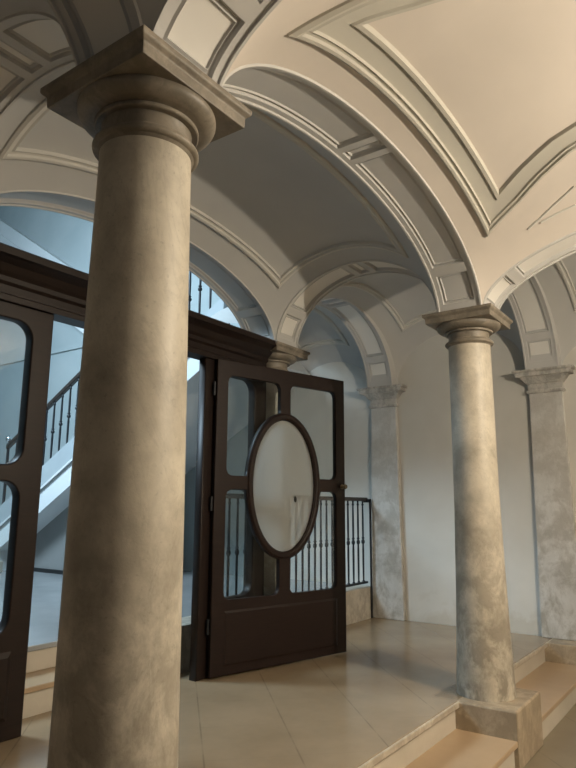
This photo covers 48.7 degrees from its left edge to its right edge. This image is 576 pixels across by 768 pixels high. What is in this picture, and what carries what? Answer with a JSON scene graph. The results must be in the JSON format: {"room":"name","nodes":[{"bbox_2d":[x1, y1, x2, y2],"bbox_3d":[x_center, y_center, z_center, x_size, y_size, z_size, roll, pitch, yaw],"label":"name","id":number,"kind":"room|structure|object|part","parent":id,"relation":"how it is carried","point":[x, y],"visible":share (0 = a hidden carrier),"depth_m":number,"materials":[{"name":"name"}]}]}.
{"room":"historic interior","nodes":[
{"label":"historic interior","id":0,"kind":"room"},
{"bbox_2d":[0,0,56,18],"bbox_3d":[-2.190,-1.617,1.597,1.532,0.908,2.887,-7,-13,35],"label":"ceiling","id":1,"kind":"structure","parent":0,"point":[7,7],"depth_m":2.53,"materials":[{"name":"paint"}]},
{"bbox_2d":[0,206,247,574],"bbox_3d":[-3.535,-1.241,11.395,8.700,8.800,0.060,-7,-13,35],"label":"wall","id":2,"kind":"structure","parent":0,"point":[69,238],"depth_m":11.75,"materials":[{"name":"paint"}]},
{"bbox_2d":[0,343,82,365],"bbox_3d":[-3.564,-0.698,11.253,8.700,0.080,0.050,-7,-13,35],"label":"trim","id":3,"kind":"structure","parent":2,"relation":"attached to","point":[76,346],"depth_m":11.73,"materials":[{"name":"paint"}]},
{"bbox_2d":[0,218,83,333],"bbox_3d":[-4.905,-2.233,12.425,5.300,4.355,0.190,-7,-13,35],"label":"flight","id":4,"kind":"object","parent":2,"relation":"attached to","point":[9,235],"visible":0.06,"depth_m":12.78,"materials":[{"name":"paint"}]},
{"bbox_3d":[-4.950,-2.417,12.394,5.300,3.425,0.030,-7,-13,35],"label":"stringer moulding","id":5,"kind":"part","parent":4,"relation":"part of","materials":[{"name":"paint"}]},
{"bbox_2d":[136,0,163,29],"bbox_3d":[0.163,-1.902,-0.049,3.560,0.874,2.887,-7,-13,35],"label":"ceiling","id":6,"kind":"structure","parent":0,"point":[149,9],"depth_m":2.03,"materials":[{"name":"paint"}]},
{"bbox_2d":[0,570,346,651],"bbox_3d":[-4.831,2.456,8.012,9.665,0.035,5.810,-7,-13,35],"label":"floor","id":7,"kind":"structure","parent":0,"point":[47,587],"depth_m":6.29,"materials":[{"name":"stone"}]},
{"bbox_2d":[0,272,309,574],"bbox_3d":[-2.615,0.579,9.059,5.680,4.074,2.020,-7,-13,35],"label":"staircase","id":8,"kind":"structure","parent":7,"relation":"on","point":[56,472],"depth_m":8.49,"materials":[{"name":"paint"}]},
{"bbox_3d":[-4.029,1.299,9.080,0.060,0.900,0.060,-7,-13,35],"label":"newel post","id":9,"kind":"part","parent":8,"relation":"part of","materials":[{"name":"black metal"}]},
{"bbox_3d":[-4.026,0.805,9.175,0.100,0.125,0.100,-7,-13,35],"label":"knob","id":10,"kind":"part","parent":8,"relation":"part of","materials":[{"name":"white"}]},
{"bbox_3d":[-2.411,0.674,7.973,4.130,2.372,0.012,-7,-13,35],"label":"stringer moulding","id":11,"kind":"part","parent":8,"relation":"part of","materials":[{"name":"paint"}]},
{"bbox_3d":[-2.364,-0.444,8.219,4.100,2.380,0.065,-7,-13,35],"label":"handrail","id":12,"kind":"part","parent":8,"relation":"part of","materials":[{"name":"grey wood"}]},
{"bbox_3d":[-3.044,2.520,8.510,2.000,0.050,0.025,-7,-13,35],"label":"skirting","id":13,"kind":"part","parent":8,"relation":"part of","materials":[{"name":"black"}]},
{"bbox_2d":[0,64,437,338],"bbox_3d":[-0.323,-1.109,4.179,1.532,0.908,2.887,-7,-13,35],"label":"ceiling","id":14,"kind":"structure","parent":0,"point":[254,181],"depth_m":4.57,"materials":[{"name":"paint"}]},
{"bbox_2d":[0,98,408,287],"bbox_3d":[-0.333,-1.236,4.187,1.244,0.319,2.614,-7,-13,35],"label":"trim","id":15,"kind":"structure","parent":14,"relation":"attached to","point":[10,151],"depth_m":4.13,"materials":[{"name":"paint"}]},
{"bbox_2d":[0,617,551,767],"bbox_3d":[-0.940,1.865,3.001,1.961,0.040,9.510,-7,-13,35],"label":"floor","id":16,"kind":"structure","parent":0,"point":[339,710],"depth_m":4.07,"materials":[{"name":"tile"}]},
{"bbox_2d":[22,687,53,718],"bbox_3d":[-1.471,2.031,4.240,0.330,0.175,1.730,-7,-13,35],"label":"step riser","id":17,"kind":"structure","parent":16,"relation":"on","point":[38,702],"depth_m":3.88,"materials":[{"name":"stone"}]},
{"bbox_2d":[24,667,54,693],"bbox_3d":[-1.462,1.927,4.254,0.350,0.035,1.730,-7,-13,35],"label":"step tread","id":18,"kind":"structure","parent":17,"relation":"on","point":[43,679],"depth_m":3.98,"materials":[{"name":"stone"}]},
{"bbox_2d":[26,646,56,672],"bbox_3d":[-1.667,1.870,4.414,0.245,0.135,1.730,-7,-13,35],"label":"step riser","id":19,"kind":"structure","parent":18,"relation":"on","point":[41,659],"depth_m":4.24,"materials":[{"name":"stone"}]},
{"bbox_2d":[0,242,276,741],"bbox_3d":[-1.062,0.739,4.351,0.400,2.680,2.887,-7,-13,35],"label":"door frame","id":20,"kind":"structure","parent":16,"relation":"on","point":[36,292],"depth_m":3.83,"materials":[{"name":"brown wood"}]},
{"bbox_3d":[-1.656,1.605,3.263,0.015,0.357,0.489,-7,-13,35],"label":"raised panel","id":21,"kind":"part","parent":20,"relation":"part of","materials":[{"name":"red wood"}]},
{"bbox_3d":[-1.692,0.700,3.455,0.075,2.410,0.712,-7,-13,35],"label":"panel","id":22,"kind":"part","parent":20,"relation":"part of","materials":[{"name":"red wood"}]},
{"bbox_3d":[-0.458,1.036,5.162,0.075,2.410,0.795,-7,-13,35],"label":"panel","id":23,"kind":"part","parent":20,"relation":"part of","materials":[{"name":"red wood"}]},
{"bbox_2d":[206,359,347,677],"bbox_3d":[-0.032,1.059,5.301,1.435,2.398,0.116,9,-14,-39],"label":"door","id":24,"kind":"structure","parent":20,"relation":"attached to","point":[282,485],"depth_m":5.24,"materials":[{"name":"brown wood"}]},
{"bbox_3d":[-0.027,1.982,5.128,1.187,0.397,0.008,9,-14,-39],"label":"kick panel","id":25,"kind":"part","parent":24,"relation":"part of","materials":[{"name":"brown wood"}]},
{"bbox_3d":[-0.038,0.852,5.365,0.688,1.112,0.006,9,-14,-39],"label":"oval pane","id":26,"kind":"part","parent":24,"relation":"part of","materials":[{"name":"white glass"}]},
{"bbox_3d":[-0.038,0.852,5.365,0.784,1.204,0.070,9,-14,-39],"label":"oval frame","id":27,"kind":"part","parent":24,"relation":"part of","materials":[{"name":"brown wood"}]},
{"bbox_3d":[0.507,0.927,5.741,0.046,0.046,0.058,9,-14,-39],"label":"knob","id":28,"kind":"part","parent":24,"relation":"part of","materials":[{"name":"gold metal"}]},
{"bbox_2d":[264,341,309,594],"bbox_3d":[-0.163,1.001,5.665,0.524,2.672,0.524,-7,-13,35],"label":"stone column","id":29,"kind":"structure","parent":16,"relation":"on","point":[284,355],"depth_m":5.68,"materials":[{"name":"stone"}]},
{"bbox_2d":[264,332,293,342],"bbox_3d":[-0.151,-0.840,6.019,0.340,1.078,0.340,-7,-13,35],"label":"block","id":30,"kind":"object","parent":29,"relation":"on","point":[283,335],"depth_m":5.84,"materials":[{"name":"paint"}]},
{"bbox_2d":[317,298,391,386],"bbox_3d":[0.526,-0.656,6.955,0.340,1.078,2.025,-7,-13,35],"label":"arch","id":31,"kind":"object","parent":29,"relation":"on","point":[375,352],"visible":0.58,"depth_m":7.53,"materials":[{"name":"paint"}]},
{"bbox_2d":[356,384,406,620],"bbox_3d":[1.125,1.351,7.444,0.604,2.672,0.172,-7,-13,35],"label":"pilaster","id":32,"kind":"object","parent":16,"relation":"on","point":[387,535],"visible":1,"depth_m":7.45,"materials":[{"name":"stone"}]},
{"bbox_2d":[371,357,396,384],"bbox_3d":[1.145,-0.487,7.811,0.340,1.078,0.140,-7,-13,35],"label":"block","id":33,"kind":"object","parent":32,"relation":"on","point":[381,376],"visible":0.14,"depth_m":7.65,"materials":[{"name":"paint"}]},
{"bbox_2d":[358,638,553,767],"bbox_3d":[-0.135,1.762,2.439,0.014,0.039,9.510,-7,-13,35],"label":"trim","id":34,"kind":"structure","parent":16,"relation":"attached to","point":[372,762],"depth_m":3.67,"materials":[{"name":"stone"}]},
{"bbox_3d":[-2.030,0.493,3.083,0.524,2.672,0.524,-7,-13,35],"label":"stone column","id":35,"kind":"structure","parent":16,"relation":"on","visible":0},
{"bbox_2d":[0,190,274,339],"bbox_3d":[-1.085,-1.094,4.728,0.340,1.078,2.896,-7,-13,35],"label":"arch","id":36,"kind":"object","parent":35,"relation":"on","point":[246,308],"visible":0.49,"depth_m":5.30,"materials":[{"name":"paint"}]},
{"bbox_2d":[211,305,364,396],"bbox_3d":[-0.045,-0.497,7.424,1.158,0.937,2.140,-7,-13,35],"label":"ceiling","id":37,"kind":"structure","parent":0,"point":[315,328],"depth_m":7.99,"materials":[{"name":"paint"}]},
{"bbox_2d":[298,308,349,350],"bbox_3d":[-0.043,-0.723,7.468,0.763,0.317,1.752,-7,-13,35],"label":"trim","id":38,"kind":"structure","parent":37,"relation":"attached to","point":[343,341],"depth_m":7.95,"materials":[{"name":"paint"}]},
{"bbox_2d":[225,0,575,303],"bbox_3d":[2.031,-1.393,2.533,3.560,0.874,2.887,-7,-13,35],"label":"ceiling","id":39,"kind":"structure","parent":0,"point":[505,70],"depth_m":3.24,"materials":[{"name":"paint"}]},
{"bbox_2d":[287,0,575,236],"bbox_3d":[2.017,-1.548,2.542,3.277,0.418,2.386,-7,-13,35],"label":"trim","id":40,"kind":"structure","parent":39,"relation":"attached to","point":[343,31],"depth_m":3.31,"materials":[{"name":"paint"}]},
{"bbox_2d":[528,186,574,229],"bbox_3d":[1.734,-1.158,4.192,0.025,0.157,0.383,6,-12,-28],"label":"trim","id":41,"kind":"structure","parent":39,"relation":"attached to","point":[573,187],"depth_m":4.19,"materials":[{"name":"paint"}]},
{"bbox_2d":[540,204,575,223],"bbox_3d":[1.796,-1.133,4.229,0.234,0.076,0.025,-8,-14,38],"label":"trim","id":42,"kind":"structure","parent":39,"relation":"attached to","point":[574,205],"depth_m":4.22,"materials":[{"name":"paint"}]},
{"bbox_2d":[321,273,522,383],"bbox_3d":[1.329,-0.722,6.474,1.532,1.036,2.140,-7,-13,35],"label":"ceiling","id":43,"kind":"structure","parent":0,"point":[409,296],"depth_m":7.13,"materials":[{"name":"paint"}]},
{"bbox_2d":[338,282,435,331],"bbox_3d":[1.325,-0.941,6.508,1.181,0.313,1.731,-7,-13,35],"label":"trim","id":44,"kind":"structure","parent":43,"relation":"attached to","point":[374,293],"depth_m":7.20,"materials":[{"name":"paint"}]},
{"bbox_2d":[290,333,575,635],"bbox_3d":[-0.445,-1.244,9.323,16.500,9.540,0.200,-7,-13,35],"label":"wall","id":45,"kind":"structure","parent":0,"point":[424,410],"depth_m":7.20,"materials":[{"name":"paint"}]},
{"bbox_2d":[180,585,370,672],"bbox_3d":[-0.021,2.313,6.204,0.270,0.380,3.180,-7,-13,35],"label":"wall","id":46,"kind":"structure","parent":45,"relation":"attached to","point":[358,597],"depth_m":6.97,"materials":[{"name":"stone"}]},
{"bbox_2d":[226,493,372,617],"bbox_3d":[0.163,1.813,6.395,0.110,1.358,2.702,-7,-13,35],"label":"iron railing","id":47,"kind":"object","parent":46,"relation":"on","point":[229,496],"visible":0.37,"depth_m":6.78,"materials":[{"name":"black metal"}]},
{"bbox_3d":[0.151,1.170,6.537,0.064,0.043,2.692,-7,-13,35],"label":"handrail","id":48,"kind":"part","parent":47,"relation":"part of","materials":[{"name":"black metal"}]},
{"bbox_3d":[0.148,2.104,6.360,0.032,0.023,2.680,-7,-13,35],"label":"rail","id":49,"kind":"part","parent":47,"relation":"part of","materials":[{"name":"black metal"}]},
{"bbox_3d":[0.935,2.029,7.446,0.094,1.340,0.035,-7,-13,35],"label":"post","id":50,"kind":"part","parent":47,"relation":"part of","materials":[{"name":"black metal"}]},
{"bbox_2d":[523,704,575,767],"bbox_3d":[1.714,1.937,1.067,3.845,0.200,9.510,-7,-13,35],"label":"floor","id":51,"kind":"structure","parent":0,"point":[558,750],"depth_m":4.28,"materials":[{"name":"stone"}]},
{"bbox_2d":[40,24,251,767],"bbox_3d":[-0.505,0.464,1.985,0.566,3.012,0.566,-7,-13,35],"label":"stone column","id":52,"kind":"structure","parent":51,"relation":"on","point":[148,112],"depth_m":1.92,"materials":[{"name":"stone"}]},
{"bbox_2d":[0,11,74,118],"bbox_3d":[-1.256,-1.446,2.904,1.554,1.078,0.340,-7,-13,35],"label":"arch","id":53,"kind":"object","parent":52,"relation":"on","point":[34,45],"visible":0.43,"depth_m":2.90,"materials":[{"name":"paint"}]},
{"bbox_2d":[47,0,142,66],"bbox_3d":[-1.427,-1.798,1.080,0.340,1.078,2.896,-7,-13,35],"label":"arch","id":54,"kind":"object","parent":52,"relation":"on","point":[89,27],"visible":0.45,"depth_m":2.15,"materials":[{"name":"paint"}]},
{"bbox_2d":[151,0,281,86],"bbox_3d":[1.097,-1.748,1.261,3.560,1.078,0.340,-7,-13,35],"label":"arch","id":55,"kind":"object","parent":52,"relation":"on","point":[210,34],"visible":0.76,"depth_m":2.19,"materials":[{"name":"paint"}]},
{"bbox_2d":[222,63,481,311],"bbox_3d":[0.441,-1.290,3.662,0.340,1.078,2.896,-7,-13,35],"label":"arch","id":56,"kind":"object","parent":52,"relation":"on","point":[285,94],"visible":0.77,"depth_m":3.77,"materials":[{"name":"paint"}]},
{"bbox_2d":[422,303,542,767],"bbox_3d":[1.363,0.973,4.567,0.566,3.012,0.566,-7,-13,35],"label":"stone column","id":57,"kind":"structure","parent":51,"relation":"on","point":[490,704],"depth_m":4.40,"materials":[{"name":"stone"}]},
{"bbox_2d":[275,260,437,347],"bbox_3d":[0.612,-0.938,5.486,1.554,1.078,0.340,-7,-13,35],"label":"arch","id":58,"kind":"object","parent":57,"relation":"on","point":[291,323],"visible":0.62,"depth_m":5.70,"materials":[{"name":"paint"}]},
{"bbox_2d":[444,297,473,303],"bbox_3d":[1.375,-1.036,4.953,0.340,1.078,0.340,-7,-13,35],"label":"block","id":59,"kind":"object","parent":57,"relation":"on","point":[472,297],"depth_m":4.74,"materials":[{"name":"paint"}]},
{"bbox_2d":[483,231,575,309],"bbox_3d":[2.965,-1.240,3.843,3.560,1.078,0.340,-7,-13,35],"label":"arch","id":60,"kind":"object","parent":57,"relation":"on","point":[548,255],"visible":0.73,"depth_m":4.66,"materials":[{"name":"paint"}]},
{"bbox_2d":[507,275,558,368],"bbox_3d":[2.052,-0.851,5.889,0.340,1.078,2.025,-7,-13,35],"label":"arch","id":61,"kind":"object","parent":57,"relation":"on","point":[528,302],"visible":0.34,"depth_m":6.51,"materials":[{"name":"paint"}]},
{"bbox_2d":[498,688,575,767],"bbox_3d":[0.002,2.090,2.276,0.355,0.335,9.510,-7,-13,35],"label":"step riser","id":62,"kind":"structure","parent":51,"relation":"on","point":[563,708],"depth_m":4.73,"materials":[{"name":"stone"}]},
{"bbox_2d":[404,661,575,767],"bbox_3d":[0.005,1.908,2.309,0.400,0.035,9.510,-7,-13,35],"label":"step tread","id":63,"kind":"structure","parent":62,"relation":"on","point":[554,682],"depth_m":3.93,"materials":[{"name":"stone"}]},
{"bbox_2d":[372,649,544,767],"bbox_3d":[-0.189,1.869,2.457,0.085,0.165,9.510,-7,-13,35],"label":"step riser","id":64,"kind":"structure","parent":63,"relation":"on","point":[416,747],"depth_m":3.83,"materials":[{"name":"stone"}]},
{"bbox_2d":[511,364,575,665],"bbox_3d":[2.613,1.313,6.295,0.604,3.012,0.300,-7,-13,35],"label":"pilaster","id":65,"kind":"object","parent":51,"relation":"on","point":[553,494],"visible":0.96,"depth_m":6.38,"materials":[{"name":"stone"}]},
{"bbox_2d":[529,331,561,365],"bbox_3d":[2.672,-0.683,6.745,0.340,1.078,0.140,-7,-13,35],"label":"block","id":66,"kind":"object","parent":65,"relation":"on","point":[541,357],"visible":0.14,"depth_m":6.59,"materials":[{"name":"paint"}]},
{"bbox_2d":[535,253,575,363],"bbox_3d":[3.683,-1.009,4.828,3.560,1.006,2.140,-7,-13,35],"label":"ceiling","id":67,"kind":"structure","parent":0,"point":[550,279],"depth_m":6.37,"materials":[{"name":"paint"}]},
{"bbox_2d":[555,260,575,310],"bbox_3d":[3.678,-1.174,4.852,3.164,0.326,1.733,-7,-13,35],"label":"trim","id":68,"kind":"structure","parent":67,"relation":"attached to","point":[560,265],"depth_m":6.13,"materials":[{"name":"paint"}]}
]}

